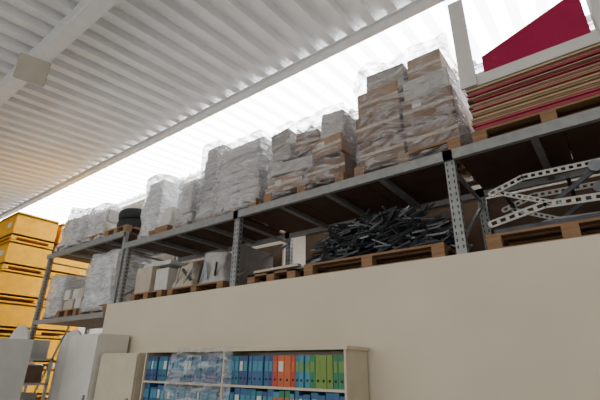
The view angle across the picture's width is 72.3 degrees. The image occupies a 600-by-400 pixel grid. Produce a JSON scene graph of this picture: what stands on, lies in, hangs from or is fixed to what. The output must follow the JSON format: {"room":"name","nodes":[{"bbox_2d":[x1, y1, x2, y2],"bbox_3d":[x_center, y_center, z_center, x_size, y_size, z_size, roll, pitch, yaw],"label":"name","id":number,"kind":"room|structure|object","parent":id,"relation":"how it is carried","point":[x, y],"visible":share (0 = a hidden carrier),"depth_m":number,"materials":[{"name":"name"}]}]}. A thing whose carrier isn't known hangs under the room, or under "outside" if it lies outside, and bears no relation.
{"room":"warehouse","nodes":[
{"label":"warehouse","id":0,"kind":"room"},
{"bbox_2d":[41,254,184,396],"bbox_3d":[-13.594,3.238,15.215,0.200,8.200,22.000,-15,-27,34],"label":"wall","id":1,"kind":"structure","parent":0,"point":[162,256],"depth_m":19.64,"materials":[{"name":"white paint"}]},
{"bbox_2d":[0,0,414,213],"bbox_3d":[-5.130,-3.614,4.476,28.368,1.345,12.150,-15,-27,34],"label":"ceiling","id":2,"kind":"structure","parent":0,"point":[144,67],"depth_m":7.89,"materials":[{"name":"white metal"}]},
{"bbox_2d":[13,52,50,86],"bbox_3d":[-4.381,-2.234,6.774,0.463,0.659,0.224,13,-25,-28],"label":"lamp","id":3,"kind":"object","parent":2,"relation":"hanging from","point":[28,68],"visible":1,"depth_m":6.70,"materials":[{"name":"grey paint"}]},
{"bbox_2d":[0,0,118,105],"bbox_3d":[-3.646,-2.783,6.589,28.000,0.260,0.240,-15,-27,34],"label":"ceiling beam","id":4,"kind":"structure","parent":2,"relation":"attached to","point":[87,12],"depth_m":6.68,"materials":[{"name":"white metal"}]},
{"bbox_2d":[0,0,445,219],"bbox_3d":[-1.689,-2.121,9.112,28.000,0.160,0.140,-15,-27,34],"label":"ceiling beam","id":5,"kind":"structure","parent":2,"relation":"attached to","point":[415,7],"depth_m":8.48,"materials":[{"name":"white metal"}]},
{"bbox_2d":[1,0,589,223],"bbox_3d":[-0.782,-2.040,10.042,28.368,0.355,2.250,-15,-27,34],"label":"skylight","id":6,"kind":"object","parent":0,"point":[489,23],"depth_m":9.33,"materials":[{"name":"white glass"}]},
{"bbox_2d":[102,234,599,399],"bbox_3d":[2.712,1.258,2.224,14.720,2.440,0.120,-15,-27,34],"label":"wall partition","id":7,"kind":"structure","parent":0,"point":[522,322],"depth_m":3.49,"materials":[{"name":"beige paint"}]},
{"bbox_2d":[115,14,591,208],"bbox_3d":[2.192,-0.963,13.849,28.368,0.890,7.600,-15,-27,34],"label":"ceiling","id":8,"kind":"structure","parent":0,"point":[589,19],"depth_m":13.20,"materials":[{"name":"white metal"}]},
{"bbox_2d":[118,21,595,208],"bbox_3d":[-0.191,-1.570,11.025,28.000,0.180,0.140,-15,-27,34],"label":"ceiling purlin","id":9,"kind":"structure","parent":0,"point":[479,68],"depth_m":13.24,"materials":[{"name":"white metal"}]},
{"bbox_2d":[185,157,599,265],"bbox_3d":[4.346,3.560,15.475,28.000,8.300,0.200,-15,-27,34],"label":"wall","id":10,"kind":"structure","parent":0,"point":[299,243],"depth_m":19.42,"materials":[{"name":"white paint"}]},
{"bbox_3d":[-2.400,3.991,5.720,28.000,0.100,22.000,-15,-27,34],"label":"floor","id":11,"kind":"structure","parent":0,"visible":0},
{"bbox_2d":[0,338,33,399],"bbox_3d":[-4.141,2.780,5.364,0.850,1.820,0.475,-15,-27,34],"label":"locker","id":12,"kind":"object","parent":11,"relation":"on","point":[15,354],"visible":1,"depth_m":5.38,"materials":[{"name":"grey paint"}]},
{"bbox_2d":[10,325,29,338],"bbox_3d":[-5.307,3.405,7.426,1.000,2.199,0.040,-15,-27,34],"label":"arched panel","id":13,"kind":"object","parent":11,"relation":"on","point":[22,331],"visible":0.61,"depth_m":7.74,"materials":[{"name":"white laminate"}]},
{"bbox_2d":[23,358,53,399],"bbox_3d":[-4.568,3.407,6.615,0.790,1.600,0.440,-15,-27,34],"label":"steel shelf","id":14,"kind":"object","parent":11,"relation":"on","point":[31,360],"visible":0.46,"depth_m":6.72,"materials":[{"name":"grey metal"}]},
{"bbox_2d":[20,339,49,399],"bbox_3d":[-4.576,3.110,6.720,0.669,1.567,0.300,-15,-27,34],"label":"boxes","id":15,"kind":"object","parent":14,"relation":"on","point":[40,348],"visible":0.43,"depth_m":6.71,"materials":[{"name":"white cardboard"}]},
{"bbox_2d":[47,330,81,399],"bbox_3d":[-3.781,3.127,6.497,0.800,2.049,0.040,-15,-27,34],"label":"arched panel","id":16,"kind":"object","parent":11,"relation":"on","point":[63,350],"visible":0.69,"depth_m":6.78,"materials":[{"name":"white laminate"}]},
{"bbox_2d":[57,333,128,399],"bbox_3d":[-2.982,2.888,5.715,0.800,1.920,0.495,-15,-27,34],"label":"tall cabinet","id":17,"kind":"object","parent":11,"relation":"on","point":[85,351],"visible":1,"depth_m":5.73,"materials":[{"name":"paint"}]},
{"bbox_2d":[93,353,145,399],"bbox_3d":[-2.262,2.832,5.210,0.860,1.660,0.445,-15,-27,34],"label":"tall cabinet","id":18,"kind":"object","parent":11,"relation":"on","point":[120,375],"visible":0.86,"depth_m":5.21,"materials":[{"name":"laminate"}]},
{"bbox_2d":[139,345,368,399],"bbox_3d":[-0.667,2.395,4.129,2.930,1.690,0.385,-15,-27,34],"label":"bookcase","id":19,"kind":"object","parent":11,"relation":"on","point":[355,357],"visible":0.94,"depth_m":3.92,"materials":[{"name":"laminate"}]},
{"bbox_2d":[143,355,344,399],"bbox_3d":[-0.667,2.400,4.122,2.836,1.554,0.312,-15,-27,34],"label":"binders","id":20,"kind":"object","parent":19,"relation":"in","point":[301,371],"visible":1,"depth_m":4.08,"materials":[{"name":"paper"}]},
{"bbox_2d":[30,107,599,392],"bbox_3d":[2.741,1.570,4.615,17.495,3.680,3.935,-15,-27,34],"label":"rack","id":21,"kind":"object","parent":11,"relation":"on","point":[495,161],"visible":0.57,"depth_m":4.83,"materials":[{"name":"metal"}]},
{"bbox_2d":[41,274,87,318],"bbox_3d":[-4.696,2.094,8.632,0.698,0.916,0.966,-15,-27,34],"label":"pallet","id":22,"kind":"object","parent":21,"relation":"on","point":[64,282],"visible":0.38,"depth_m":8.30,"materials":[{"name":"white plastic"}]},
{"bbox_2d":[55,287,84,317],"bbox_3d":[-4.071,2.076,8.071,0.770,0.540,0.950,-15,-27,34],"label":"wooden pallet","id":23,"kind":"object","parent":21,"relation":"on","point":[72,298],"visible":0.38,"depth_m":7.73,"materials":[{"name":"brown wood"}]},
{"bbox_2d":[54,207,101,251],"bbox_3d":[-4.531,0.727,8.982,1.065,0.997,1.079,-15,-27,34],"label":"pallet","id":24,"kind":"object","parent":21,"relation":"on","point":[74,228],"visible":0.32,"depth_m":8.61,"materials":[{"name":"plastic"}]},
{"bbox_2d":[81,202,122,243],"bbox_3d":[-3.765,0.583,8.411,0.782,0.849,0.990,-15,-27,34],"label":"pallet","id":25,"kind":"object","parent":21,"relation":"on","point":[106,220],"visible":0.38,"depth_m":8.06,"materials":[{"name":"white plastic"}]},
{"bbox_2d":[78,249,160,314],"bbox_3d":[-3.299,1.602,7.657,1.078,1.124,1.126,-15,-27,34],"label":"pallet","id":26,"kind":"object","parent":21,"relation":"on","point":[100,282],"visible":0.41,"depth_m":7.29,"materials":[{"name":"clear plastic"}]},
{"bbox_2d":[104,208,145,236],"bbox_3d":[-3.064,0.528,7.853,0.740,0.546,0.920,-15,-27,34],"label":"stack","id":27,"kind":"object","parent":21,"relation":"on","point":[129,219],"visible":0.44,"depth_m":7.54,"materials":[{"name":"black rubber"}]},
{"bbox_2d":[130,259,188,300],"bbox_3d":[-2.139,1.421,6.852,0.830,0.640,0.920,-15,-27,34],"label":"wooden pallet","id":28,"kind":"object","parent":21,"relation":"on","point":[154,280],"visible":0.39,"depth_m":6.54,"materials":[{"name":"brown wood"}]},
{"bbox_2d":[134,174,185,239],"bbox_3d":[-2.334,0.248,7.409,0.587,1.227,0.973,-15,-27,34],"label":"pallet","id":29,"kind":"object","parent":21,"relation":"on","point":[162,194],"visible":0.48,"depth_m":7.14,"materials":[{"name":"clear plastic"}]},
{"bbox_2d":[154,207,181,233],"bbox_3d":[-1.980,0.434,6.936,0.340,0.533,0.820,-15,-27,34],"label":"wrapped bundle","id":30,"kind":"object","parent":21,"relation":"on","point":[167,223],"visible":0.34,"depth_m":6.65,"materials":[{"name":"white plastic"}]},
{"bbox_2d":[173,177,203,228],"bbox_3d":[-1.597,0.183,6.821,0.408,0.921,0.953,-15,-27,34],"label":"pallet","id":31,"kind":"object","parent":21,"relation":"on","point":[187,200],"visible":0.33,"depth_m":6.48,"materials":[{"name":"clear plastic"}]},
{"bbox_2d":[167,251,231,295],"bbox_3d":[-1.256,1.181,6.214,1.200,0.624,0.873,-15,-27,34],"label":"pallet","id":32,"kind":"object","parent":21,"relation":"on","point":[214,272],"visible":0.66,"depth_m":5.87,"materials":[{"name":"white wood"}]},
{"bbox_2d":[194,140,231,222],"bbox_3d":[-1.201,-0.141,6.689,0.477,1.431,0.862,-15,-27,34],"label":"pallet","id":33,"kind":"object","parent":21,"relation":"on","point":[209,176],"visible":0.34,"depth_m":6.46,"materials":[{"name":"clear plastic"}]},
{"bbox_2d":[211,130,279,230],"bbox_3d":[-0.636,-0.226,6.189,0.974,1.222,1.004,-15,-27,34],"label":"pallet","id":34,"kind":"object","parent":21,"relation":"on","point":[244,167],"visible":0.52,"depth_m":5.81,"materials":[{"name":"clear plastic"}]},
{"bbox_2d":[229,244,272,286],"bbox_3d":[-0.673,1.017,5.842,0.080,0.660,0.790,-15,-27,34],"label":"panel","id":35,"kind":"object","parent":21,"relation":"on","point":[250,256],"visible":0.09,"depth_m":5.81,"materials":[{"name":"grey painted metal"}]},
{"bbox_2d":[247,263,303,283],"bbox_3d":[-0.118,1.000,5.157,0.782,0.185,0.740,-15,-27,34],"label":"pallet","id":36,"kind":"object","parent":21,"relation":"on","point":[295,270],"visible":0.34,"depth_m":4.89,"materials":[{"name":"brown wood"}]},
{"bbox_2d":[262,99,359,202],"bbox_3d":[0.290,-0.480,5.540,1.331,1.226,1.061,-15,-27,34],"label":"pallet","id":37,"kind":"object","parent":21,"relation":"on","point":[310,159],"visible":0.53,"depth_m":5.13,"materials":[{"name":"brown cardboard"}]},
{"bbox_2d":[304,202,472,275],"bbox_3d":[0.971,0.468,4.626,1.670,0.797,0.961,-15,-27,34],"label":"heap","id":38,"kind":"object","parent":21,"relation":"on","point":[377,241],"visible":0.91,"depth_m":4.28,"materials":[{"name":"black metal"}]},
{"bbox_2d":[188,176,599,266],"bbox_3d":[1.090,0.665,5.342,8.050,0.979,0.080,-15,-27,34],"label":"boards","id":39,"kind":"object","parent":21,"relation":"on","point":[496,204],"visible":0.11,"depth_m":4.60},
{"bbox_2d":[354,35,478,185],"bbox_3d":[1.341,-0.930,4.865,1.260,1.574,1.079,-15,-27,34],"label":"pallet","id":40,"kind":"object","parent":21,"relation":"on","point":[418,110],"visible":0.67,"depth_m":4.48,"materials":[{"name":"brown cardboard"}]},
{"bbox_2d":[466,44,599,162],"bbox_3d":[2.919,-0.916,3.597,2.500,0.628,1.022,-15,-27,34],"label":"boards","id":41,"kind":"object","parent":21,"relation":"on","point":[569,84],"visible":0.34,"depth_m":3.62,"materials":[{"name":"brown wood"}]},
{"bbox_2d":[447,0,599,90],"bbox_3d":[2.565,-1.730,3.936,1.970,1.119,0.600,-15,-27,34],"label":"bench","id":42,"kind":"object","parent":41,"relation":"on","point":[468,78],"visible":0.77,"depth_m":3.92,"materials":[{"name":"white metal"}]},
{"bbox_2d":[481,0,590,71],"bbox_3d":[2.366,-1.572,4.189,0.960,0.945,0.110,-15,-27,34],"label":"panel","id":43,"kind":"object","parent":42,"relation":"on","point":[566,20],"visible":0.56,"depth_m":4.16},
{"bbox_2d":[485,158,599,249],"bbox_3d":[2.870,0.013,3.254,2.480,0.647,0.950,-15,-27,34],"label":"metal frames","id":44,"kind":"object","parent":21,"relation":"on","point":[567,226],"visible":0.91,"depth_m":3.43,"materials":[{"name":"grey metal"}]},
{"bbox_3d":[-6.671,5.285,10.098,1.100,0.715,1.005,-15,-27,34],"label":"crate","id":45,"kind":"object","parent":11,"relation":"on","visible":0},
{"bbox_2d":[22,367,53,396],"bbox_3d":[-6.661,4.609,10.376,1.100,0.715,1.005,-15,-27,34],"label":"crate","id":46,"kind":"object","parent":45,"relation":"on","point":[30,388],"visible":0.06,"depth_m":10.00,"materials":[{"name":"wood"}]},
{"bbox_2d":[29,335,64,366],"bbox_3d":[-6.651,3.934,10.653,1.100,0.715,1.005,-15,-27,34],"label":"crate","id":47,"kind":"object","parent":46,"relation":"on","point":[54,341],"visible":0.22,"depth_m":10.32,"materials":[{"name":"wood"}]},
{"bbox_2d":[35,305,78,336],"bbox_3d":[-6.640,3.259,10.931,1.100,0.715,1.005,-15,-27,34],"label":"crate","id":48,"kind":"object","parent":47,"relation":"on","point":[41,329],"visible":0.26,"depth_m":10.45,"materials":[{"name":"wood"}]},
{"bbox_2d":[31,276,55,304],"bbox_3d":[-6.630,2.584,11.208,1.100,0.715,1.005,-15,-27,34],"label":"crate","id":49,"kind":"object","parent":48,"relation":"on","point":[48,288],"visible":0.15,"depth_m":10.56,"materials":[{"name":"wood"}]},
{"bbox_2d":[49,250,90,276],"bbox_3d":[-6.620,1.909,11.486,1.100,0.715,1.005,-15,-27,34],"label":"crate","id":50,"kind":"object","parent":49,"relation":"on","point":[55,269],"visible":0.26,"depth_m":11.08,"materials":[{"name":"wood"}]},
{"bbox_2d":[53,223,64,249],"bbox_3d":[-6.610,1.234,11.763,1.100,0.715,1.005,-15,-27,34],"label":"crate","id":51,"kind":"object","parent":50,"relation":"on","point":[59,235],"visible":0.09,"depth_m":11.16,"materials":[{"name":"wood"}]},
{"bbox_3d":[-7.333,4.942,9.290,1.100,0.715,1.005,-15,-27,34],"label":"crate","id":52,"kind":"object","parent":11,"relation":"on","visible":0},
{"bbox_3d":[-7.323,4.267,9.567,1.100,0.715,1.005,-15,-27,34],"label":"crate","id":53,"kind":"object","parent":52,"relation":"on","visible":0},
{"bbox_2d":[0,333,10,337],"bbox_3d":[-7.313,3.592,9.845,1.100,0.715,1.005,-15,-27,34],"label":"crate","id":54,"kind":"object","parent":53,"relation":"on","point":[2,335],"visible":0.04,"depth_m":9.61,"materials":[{"name":"wood"}]},
{"bbox_2d":[0,300,36,333],"bbox_3d":[-7.303,2.917,10.122,1.100,0.715,1.005,-15,-27,34],"label":"crate","id":55,"kind":"object","parent":54,"relation":"on","point":[13,315],"visible":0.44,"depth_m":9.88,"materials":[{"name":"wood"}]},
{"bbox_2d":[0,268,43,303],"bbox_3d":[-7.293,2.242,10.400,1.100,0.715,1.005,-15,-27,34],"label":"crate","id":56,"kind":"object","parent":55,"relation":"on","point":[15,286],"visible":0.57,"depth_m":10.11,"materials":[{"name":"wood"}]},
{"bbox_2d":[0,239,52,274],"bbox_3d":[-7.283,1.567,10.677,1.100,0.715,1.005,-15,-27,34],"label":"crate","id":57,"kind":"object","parent":56,"relation":"on","point":[16,255],"visible":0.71,"depth_m":10.32,"materials":[{"name":"wood"}]},
{"bbox_2d":[0,211,58,247],"bbox_3d":[-7.273,0.892,10.955,1.100,0.715,1.005,-15,-27,34],"label":"crate","id":58,"kind":"object","parent":57,"relation":"on","point":[20,226],"visible":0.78,"depth_m":10.62,"materials":[{"name":"wood"}]}
]}

